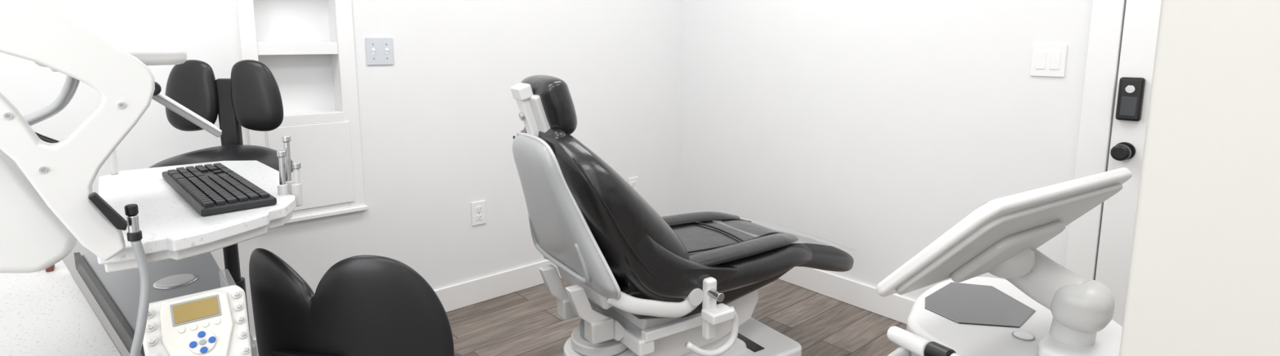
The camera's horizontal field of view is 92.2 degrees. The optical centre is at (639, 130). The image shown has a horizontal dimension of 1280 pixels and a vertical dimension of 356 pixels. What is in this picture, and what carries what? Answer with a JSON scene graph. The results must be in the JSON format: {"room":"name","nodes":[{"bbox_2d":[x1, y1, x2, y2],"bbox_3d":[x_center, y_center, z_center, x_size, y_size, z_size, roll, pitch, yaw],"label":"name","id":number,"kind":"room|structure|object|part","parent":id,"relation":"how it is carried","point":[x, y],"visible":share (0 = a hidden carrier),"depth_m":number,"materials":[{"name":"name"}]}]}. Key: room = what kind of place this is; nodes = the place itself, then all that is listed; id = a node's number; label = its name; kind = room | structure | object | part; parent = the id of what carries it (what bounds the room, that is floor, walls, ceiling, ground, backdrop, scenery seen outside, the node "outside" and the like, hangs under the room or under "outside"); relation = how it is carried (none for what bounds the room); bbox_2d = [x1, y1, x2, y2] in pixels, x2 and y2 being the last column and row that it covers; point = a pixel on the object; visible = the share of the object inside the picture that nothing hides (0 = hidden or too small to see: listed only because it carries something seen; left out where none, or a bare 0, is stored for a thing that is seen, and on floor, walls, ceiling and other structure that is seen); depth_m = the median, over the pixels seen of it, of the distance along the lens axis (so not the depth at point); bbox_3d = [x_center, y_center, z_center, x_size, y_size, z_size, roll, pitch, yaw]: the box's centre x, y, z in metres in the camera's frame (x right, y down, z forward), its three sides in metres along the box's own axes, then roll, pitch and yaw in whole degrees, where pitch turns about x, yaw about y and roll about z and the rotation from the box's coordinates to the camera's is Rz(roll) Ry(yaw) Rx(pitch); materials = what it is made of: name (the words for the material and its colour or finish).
{"room":"dental clinic","nodes":[
{"label":"dental clinic","id":0,"kind":"room"},
{"bbox_2d":[0,0,680,355],"bbox_3d":[-1.198,-0.439,2.661,3.700,2.700,0.140,-7,11,-40],"label":"wall","id":1,"kind":"structure","parent":0,"point":[438,124],"depth_m":2.83,"materials":[{"name":"paint"}]},
{"bbox_2d":[235,0,368,223],"bbox_3d":[-1.382,-0.324,2.483,0.420,1.375,0.138,-7,11,-40],"label":"shelf niche","id":2,"kind":"object","parent":1,"relation":"attached to","point":[326,144],"visible":0.7,"depth_m":2.53,"materials":[{"name":"paint"}]},
{"bbox_3d":[-1.391,-0.333,2.487,0.287,0.050,0.118,-7,11,-40],"label":"shelf","id":3,"kind":"part","parent":2,"relation":"part of","materials":[{"name":"paint"}]},
{"bbox_3d":[-1.336,0.146,2.513,0.300,0.345,0.009,-7,11,-40],"label":"panel","id":4,"kind":"part","parent":2,"relation":"part of","materials":[{"name":"paint"}]},
{"bbox_3d":[-1.387,-0.050,2.523,0.287,0.041,0.130,-7,11,-40],"label":"shelf","id":5,"kind":"part","parent":2,"relation":"part of","materials":[{"name":"paint"}]},
{"bbox_3d":[-1.345,0.354,2.539,0.420,0.017,0.026,-7,11,-40],"label":"sill","id":6,"kind":"part","parent":2,"relation":"part of","materials":[{"name":"paint"}]},
{"bbox_2d":[365,37,394,65],"bbox_3d":[-1.115,-0.340,2.643,0.112,0.118,0.018,-7,11,-40],"label":"light switch","id":7,"kind":"object","parent":1,"relation":"attached to","point":[380,51],"visible":1,"depth_m":2.64,"materials":[{"name":"paint"}]},
{"bbox_2d":[253,259,561,355],"bbox_3d":[-1.153,0.844,2.785,3.686,0.125,0.014,-7,11,-40],"label":"baseboard","id":8,"kind":"structure","parent":1,"relation":"attached to","point":[468,293],"depth_m":3.11,"materials":[{"name":"paint"}]},
{"bbox_2d":[471,200,486,226],"bbox_3d":[-0.795,0.408,3.036,0.075,0.118,0.010,-7,11,-40],"label":"wall outlet","id":9,"kind":"object","parent":1,"relation":"attached to","point":[477,208],"visible":1,"depth_m":3.03,"materials":[{"name":"paint"}]},
{"bbox_2d":[475,205,482,212],"bbox_3d":[-0.793,0.388,3.031,0.034,0.028,0.004,-7,11,-40],"label":"receptacle","id":10,"kind":"object","parent":9,"relation":"attached to","point":[478,208],"depth_m":3.03,"materials":[{"name":"paint"}]},
{"bbox_2d":[475,213,482,220],"bbox_3d":[-0.793,0.429,3.037,0.034,0.028,0.004,-7,11,-40],"label":"receptacle","id":11,"kind":"object","parent":9,"relation":"attached to","point":[478,216],"depth_m":3.03,"materials":[{"name":"paint"}]},
{"bbox_2d":[627,176,637,191],"bbox_3d":[-0.041,0.339,3.681,0.075,0.118,0.010,-7,11,-40],"label":"wall outlet","id":12,"kind":"object","parent":1,"relation":"attached to","point":[633,181],"visible":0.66,"depth_m":3.68,"materials":[{"name":"paint"}]},
{"bbox_2d":[631,181,635,186],"bbox_3d":[-0.039,0.319,3.676,0.034,0.028,0.004,-7,11,-40],"label":"receptacle","id":13,"kind":"object","parent":12,"relation":"attached to","point":[633,183],"depth_m":3.67,"materials":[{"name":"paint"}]},
{"bbox_2d":[445,278,911,355],"bbox_3d":[0.119,1.168,1.348,3.700,0.100,3.900,-7,11,-40],"label":"floor","id":14,"kind":"structure","parent":0,"point":[526,322],"depth_m":2.84,"materials":[{"name":"brown wood"}]},
{"bbox_2d":[0,260,122,355],"bbox_3d":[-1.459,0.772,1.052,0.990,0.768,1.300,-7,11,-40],"label":"countertop","id":15,"kind":"structure","parent":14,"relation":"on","point":[46,312],"depth_m":1.23,"materials":[{"name":"white stone"}]},
{"bbox_2d":[0,0,222,273],"bbox_3d":[-0.959,-0.011,0.936,0.516,0.849,0.455,-7,11,-40],"label":"support arm","id":16,"kind":"object","parent":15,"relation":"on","point":[48,203],"visible":1,"depth_m":0.84,"materials":[{"name":"white plastic"}]},
{"bbox_2d":[38,166,47,173],"bbox_3d":[-0.790,0.052,0.815,0.008,0.008,0.004,-7,11,-40],"label":"washer","id":17,"kind":"object","parent":16,"relation":"in","point":[41,169],"depth_m":0.81,"materials":[{"name":"metal"}]},
{"bbox_3d":[-0.901,-0.065,0.948,0.077,0.109,0.120,-7,11,-40],"label":"curved arm","id":18,"kind":"part","parent":16,"relation":"part of"},
{"bbox_3d":[-0.845,-0.087,0.770,0.369,0.566,0.035,-7,11,-40],"label":"swing arm casing","id":19,"kind":"part","parent":16,"relation":"part of","materials":[{"name":"white plastic"}]},
{"bbox_3d":[-0.738,0.113,0.855,0.037,0.057,0.019,-7,11,-40],"label":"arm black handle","id":20,"kind":"part","parent":16,"relation":"part of","materials":[{"name":"plastic"}]},
{"bbox_2d":[117,102,125,107],"bbox_3d":[-0.724,-0.035,0.859,0.008,0.008,0.004,-7,11,-40],"label":"washer","id":21,"kind":"object","parent":16,"relation":"in","point":[120,104],"depth_m":0.86,"materials":[{"name":"metal"}]},
{"bbox_3d":[-0.769,-0.067,0.970,0.022,0.022,0.040,-7,11,-40],"label":"tablet knob","id":22,"kind":"part","parent":16,"relation":"part of","materials":[{"name":"black plastic"}]},
{"bbox_2d":[97,135,302,355],"bbox_3d":[-0.870,0.190,1.235,0.320,0.357,0.766,-7,11,-40],"label":"tray","id":23,"kind":"object","parent":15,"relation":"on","point":[162,224],"visible":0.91,"depth_m":1.07,"materials":[{"name":"white plastic"}]},
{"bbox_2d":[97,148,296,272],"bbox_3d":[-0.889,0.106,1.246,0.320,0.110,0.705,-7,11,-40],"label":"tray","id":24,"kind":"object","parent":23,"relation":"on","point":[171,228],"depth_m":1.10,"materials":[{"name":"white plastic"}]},
{"bbox_2d":[161,163,276,216],"bbox_3d":[-0.862,0.111,1.245,0.116,0.020,0.432,-8,12,-44],"label":"keyboard","id":25,"kind":"object","parent":23,"relation":"on","point":[215,188],"visible":1,"depth_m":1.17,"materials":[{"name":"plastic"}]},
{"bbox_2d":[73,252,257,355],"bbox_3d":[-0.994,0.718,1.308,0.254,0.800,0.790,-7,11,-40],"label":"cart","id":26,"kind":"object","parent":14,"relation":"on","point":[117,293],"visible":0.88,"depth_m":1.29,"materials":[{"name":"grey plastic"}]},
{"bbox_2d":[142,284,252,355],"bbox_3d":[-0.690,0.331,0.963,0.137,0.143,0.121,-7,11,-40],"label":"control unit","id":27,"kind":"object","parent":26,"relation":"on","point":[215,322],"visible":0.94,"depth_m":0.95,"materials":[{"name":"white plastic"}]},
{"bbox_3d":[-0.730,0.293,0.918,0.008,0.009,0.009,-7,11,-40],"label":"knob","id":28,"kind":"part","parent":27,"relation":"part of","materials":[{"name":"plastic"}]},
{"bbox_3d":[-0.733,0.295,0.921,0.013,0.012,0.009,-7,11,-40],"label":"knob","id":29,"kind":"part","parent":27,"relation":"part of","materials":[{"name":"white plastic"}]},
{"bbox_3d":[-0.739,0.277,0.926,0.013,0.012,0.009,-7,11,-40],"label":"knob","id":30,"kind":"part","parent":27,"relation":"part of","materials":[{"name":"white plastic"}]},
{"bbox_3d":[-0.726,0.314,0.916,0.013,0.012,0.009,-7,11,-40],"label":"knob","id":31,"kind":"part","parent":27,"relation":"part of","materials":[{"name":"white plastic"}]},
{"bbox_3d":[-0.723,0.312,0.912,0.008,0.009,0.009,-7,11,-40],"label":"knob","id":32,"kind":"part","parent":27,"relation":"part of","materials":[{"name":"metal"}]},
{"bbox_3d":[-0.676,0.328,0.947,0.091,0.152,0.008,-7,-19,-40],"label":"raised panel","id":33,"kind":"part","parent":27,"relation":"part of","materials":[{"name":"white plastic"}]},
{"bbox_3d":[-0.654,0.266,0.998,0.013,0.012,0.009,-7,11,-40],"label":"knob","id":34,"kind":"part","parent":27,"relation":"part of","materials":[{"name":"white plastic"}]},
{"bbox_3d":[-0.652,0.264,0.995,0.008,0.009,0.009,-7,11,-40],"label":"knob","id":35,"kind":"part","parent":27,"relation":"part of","materials":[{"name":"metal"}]},
{"bbox_3d":[-0.648,0.284,0.993,0.013,0.012,0.009,-7,11,-40],"label":"knob","id":36,"kind":"part","parent":27,"relation":"part of","materials":[{"name":"white plastic"}]},
{"bbox_3d":[-0.645,0.282,0.990,0.008,0.009,0.009,-7,11,-40],"label":"knob","id":37,"kind":"part","parent":27,"relation":"part of","materials":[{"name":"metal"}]},
{"bbox_3d":[-0.641,0.303,0.988,0.013,0.012,0.009,-7,11,-40],"label":"knob","id":38,"kind":"part","parent":27,"relation":"part of","materials":[{"name":"white plastic"}]},
{"bbox_3d":[-0.638,0.302,0.985,0.008,0.009,0.009,-7,11,-40],"label":"knob","id":39,"kind":"part","parent":27,"relation":"part of","materials":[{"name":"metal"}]},
{"bbox_3d":[-0.633,0.325,0.982,0.013,0.012,0.009,-7,11,-40],"label":"knob","id":40,"kind":"part","parent":27,"relation":"part of","materials":[{"name":"white plastic"}]},
{"bbox_3d":[-0.630,0.324,0.979,0.008,0.009,0.009,-7,11,-40],"label":"knob","id":41,"kind":"part","parent":27,"relation":"part of","materials":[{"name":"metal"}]},
{"bbox_3d":[-0.625,0.348,0.976,0.013,0.012,0.009,-7,11,-40],"label":"knob","id":42,"kind":"part","parent":27,"relation":"part of","materials":[{"name":"white plastic"}]},
{"bbox_3d":[-0.622,0.346,0.972,0.008,0.009,0.009,-7,11,-40],"label":"knob","id":43,"kind":"part","parent":27,"relation":"part of","materials":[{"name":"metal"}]},
{"bbox_2d":[148,59,293,333],"bbox_3d":[-1.288,0.407,1.921,0.477,1.239,0.466,-1,8,-9],"label":"stool","id":44,"kind":"object","parent":14,"relation":"on","point":[251,99],"visible":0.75,"depth_m":1.98,"materials":[{"name":"black leather"},{"name":"black plastic"},{"name":"metal"}]},
{"bbox_3d":[-1.284,0.106,1.885,0.380,0.103,0.327,0,8,0],"label":"seat","id":45,"kind":"part","parent":44,"relation":"part of","materials":[{"name":"black leather"}]},
{"bbox_2d":[248,248,462,355],"bbox_3d":[-0.582,0.654,1.416,0.459,0.896,0.459,-1,8,-4],"label":"stool","id":46,"kind":"object","parent":14,"relation":"on","point":[364,304],"visible":1,"depth_m":1.18,"materials":[{"name":"black leather"},{"name":"grey plastic"}]},
{"bbox_3d":[-0.643,0.491,1.190,0.150,0.125,0.028,2,8,12],"label":"backrest bracket plate","id":47,"kind":"part","parent":46,"relation":"part of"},
{"bbox_3d":[-0.585,0.589,1.433,0.380,0.090,0.318,2,8,12],"label":"seat","id":48,"kind":"part","parent":46,"relation":"part of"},
{"bbox_2d":[510,75,853,355],"bbox_3d":[0.230,0.383,2.219,1.379,1.194,0.602,-5,10,-32],"label":"dental chair","id":49,"kind":"object","parent":14,"relation":"on","point":[643,282],"visible":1,"depth_m":1.90,"materials":[{"name":"black leather"}]},
{"bbox_3d":[-0.348,-0.041,1.814,0.016,0.025,0.024,-5,10,-32],"label":"headrest lock knob","id":50,"kind":"part","parent":49,"relation":"part of","materials":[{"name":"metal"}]},
{"bbox_3d":[-0.305,-0.046,1.827,0.028,0.130,0.115,-25,20,-28],"label":"headrest plate","id":51,"kind":"part","parent":49,"relation":"part of","materials":[{"name":"white plastic"}]},
{"bbox_2d":[520,75,577,134],"bbox_3d":[-0.275,-0.075,1.857,0.100,0.190,0.235,-25,20,-28],"label":"cushion","id":52,"kind":"object","parent":49,"relation":"on","point":[550,100],"depth_m":1.77,"materials":[{"name":"black leather"}]},
{"bbox_3d":[-0.240,0.548,2.091,0.206,0.208,0.036,-5,10,-32],"label":"pivot arm","id":53,"kind":"part","parent":49,"relation":"part of","materials":[{"name":"white plastic"}]},
{"bbox_3d":[-0.132,0.572,1.924,0.206,0.208,0.036,-5,10,-32],"label":"pivot arm","id":54,"kind":"part","parent":49,"relation":"part of","materials":[{"name":"white plastic"}]},
{"bbox_2d":[520,126,689,302],"bbox_3d":[-0.104,0.271,2.018,0.507,0.622,0.554,-5,10,-32],"label":"backrest cushion","id":55,"kind":"object","parent":49,"relation":"on","point":[602,237],"depth_m":1.78,"materials":[{"name":"black leather"}]},
{"bbox_3d":[0.065,0.518,1.876,0.365,0.138,0.048,-5,10,-30],"label":"link arm","id":56,"kind":"part","parent":49,"relation":"part of","materials":[{"name":"white plastic"}]},
{"bbox_3d":[0.134,0.640,2.227,0.525,0.208,0.300,-5,10,-32],"label":"seat frame","id":57,"kind":"part","parent":49,"relation":"part of","materials":[{"name":"white plastic"}]},
{"bbox_3d":[0.162,0.625,2.002,0.360,0.035,0.030,-5,10,-32],"label":"seat rail","id":58,"kind":"part","parent":49,"relation":"part of","materials":[{"name":"white plastic"}]},
{"bbox_3d":[0.219,0.564,1.950,0.040,0.200,0.035,-5,10,-32],"label":"arm mount post","id":59,"kind":"part","parent":49,"relation":"part of","materials":[{"name":"white plastic"}]},
{"bbox_2d":[671,219,812,298],"bbox_3d":[0.206,0.454,2.246,0.791,0.156,0.511,-5,10,-32],"label":"seat cushion","id":60,"kind":"object","parent":49,"relation":"on","point":[743,256],"depth_m":2.11,"materials":[{"name":"black leather"}]},
{"bbox_2d":[875,167,1132,355],"bbox_3d":[0.711,0.587,1.298,0.695,1.063,0.514,-7,11,-40],"label":"dental delivery unit","id":61,"kind":"object","parent":14,"relation":"on","point":[1042,307],"visible":0.99,"depth_m":1.14,"materials":[{"name":"white plastic"}]},
{"bbox_3d":[0.603,0.494,1.167,0.135,0.030,0.307,-7,11,-40],"label":"handle","id":62,"kind":"part","parent":61,"relation":"part of","materials":[{"name":"white plastic"}]},
{"bbox_2d":[678,0,1093,300],"bbox_3d":[1.567,-0.398,2.378,0.120,2.700,3.900,-7,11,-40],"label":"wall","id":63,"kind":"structure","parent":0,"point":[867,130],"depth_m":2.89,"materials":[{"name":"paint"}]},
{"bbox_2d":[777,266,915,324],"bbox_3d":[0.929,0.784,3.196,0.014,0.125,2.100,-7,11,-40],"label":"baseboard","id":64,"kind":"structure","parent":63,"relation":"attached to","point":[895,307],"depth_m":3.05,"materials":[{"name":"paint"}]},
{"bbox_2d":[1030,44,1067,77],"bbox_3d":[1.543,-0.265,2.326,0.010,0.122,0.113,-7,11,-40],"label":"light switch","id":65,"kind":"object","parent":63,"relation":"attached to","point":[1047,60],"visible":1,"depth_m":2.32,"materials":[{"name":"paint"}]},
{"bbox_2d":[1065,0,1124,279],"bbox_3d":[1.947,-0.038,1.874,0.022,2.135,1.008,-7,11,-40],"label":"trim","id":66,"kind":"structure","parent":63,"relation":"attached to","point":[1107,15],"depth_m":2.21,"materials":[{"name":"paint"}]},
{"bbox_2d":[1095,0,1161,326],"bbox_3d":[1.947,0.008,1.883,0.016,2.020,0.812,-7,11,-40],"label":"door","id":67,"kind":"structure","parent":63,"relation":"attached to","point":[1141,19],"depth_m":2.16,"materials":[{"name":"paint"}]},
{"bbox_2d":[1093,0,1126,279],"bbox_3d":[1.686,-0.037,2.193,0.005,2.020,0.006,-7,11,-40],"label":"edge shadow gap","id":68,"kind":"object","parent":67,"relation":"attached to","point":[1125,0],"visible":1,"depth_m":2.19,"materials":[{"name":"grey plastic"}]},
{"bbox_2d":[1110,144,1131,160],"bbox_3d":[1.663,0.077,2.128,0.037,0.056,0.056,-7,11,-40],"label":"handle","id":69,"kind":"object","parent":67,"relation":"attached to","point":[1118,152],"visible":1,"depth_m":2.12,"materials":[{"name":"black metal"}]},
{"bbox_2d":[1115,142,1135,159],"bbox_3d":[1.701,0.072,2.161,0.011,0.062,0.062,-7,11,-40],"label":"rose","id":70,"kind":"object","parent":67,"relation":"attached to","point":[1132,148],"depth_m":2.14,"materials":[{"name":"black metal"}]},
{"bbox_2d":[1115,76,1145,121],"bbox_3d":[1.695,-0.108,2.128,0.027,0.150,0.070,-7,11,-40],"label":"door lock","id":71,"kind":"object","parent":67,"relation":"attached to","point":[1139,83],"depth_m":2.11,"materials":[{"name":"black plastic"}]},
{"bbox_2d":[1119,96,1137,116],"bbox_3d":[1.684,-0.083,2.122,0.004,0.068,0.044,-7,11,-40],"label":"keypad","id":72,"kind":"object","parent":71,"relation":"attached to","point":[1128,104],"visible":1,"depth_m":2.12,"materials":[{"name":"grey plastic"}]},
{"bbox_2d":[1124,84,1135,93],"bbox_3d":[1.683,-0.141,2.112,0.008,0.028,0.028,-7,11,-40],"label":"cylinder","id":73,"kind":"object","parent":71,"relation":"attached to","point":[1129,89],"visible":1,"depth_m":2.11,"materials":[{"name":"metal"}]},
{"bbox_2d":[1119,0,1279,355],"bbox_3d":[0.861,-0.058,0.049,0.120,2.700,1.251,-7,11,-40],"label":"wall partition","id":74,"kind":"structure","parent":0,"point":[1204,276],"depth_m":0.47,"materials":[{"name":"paint"}]}
]}

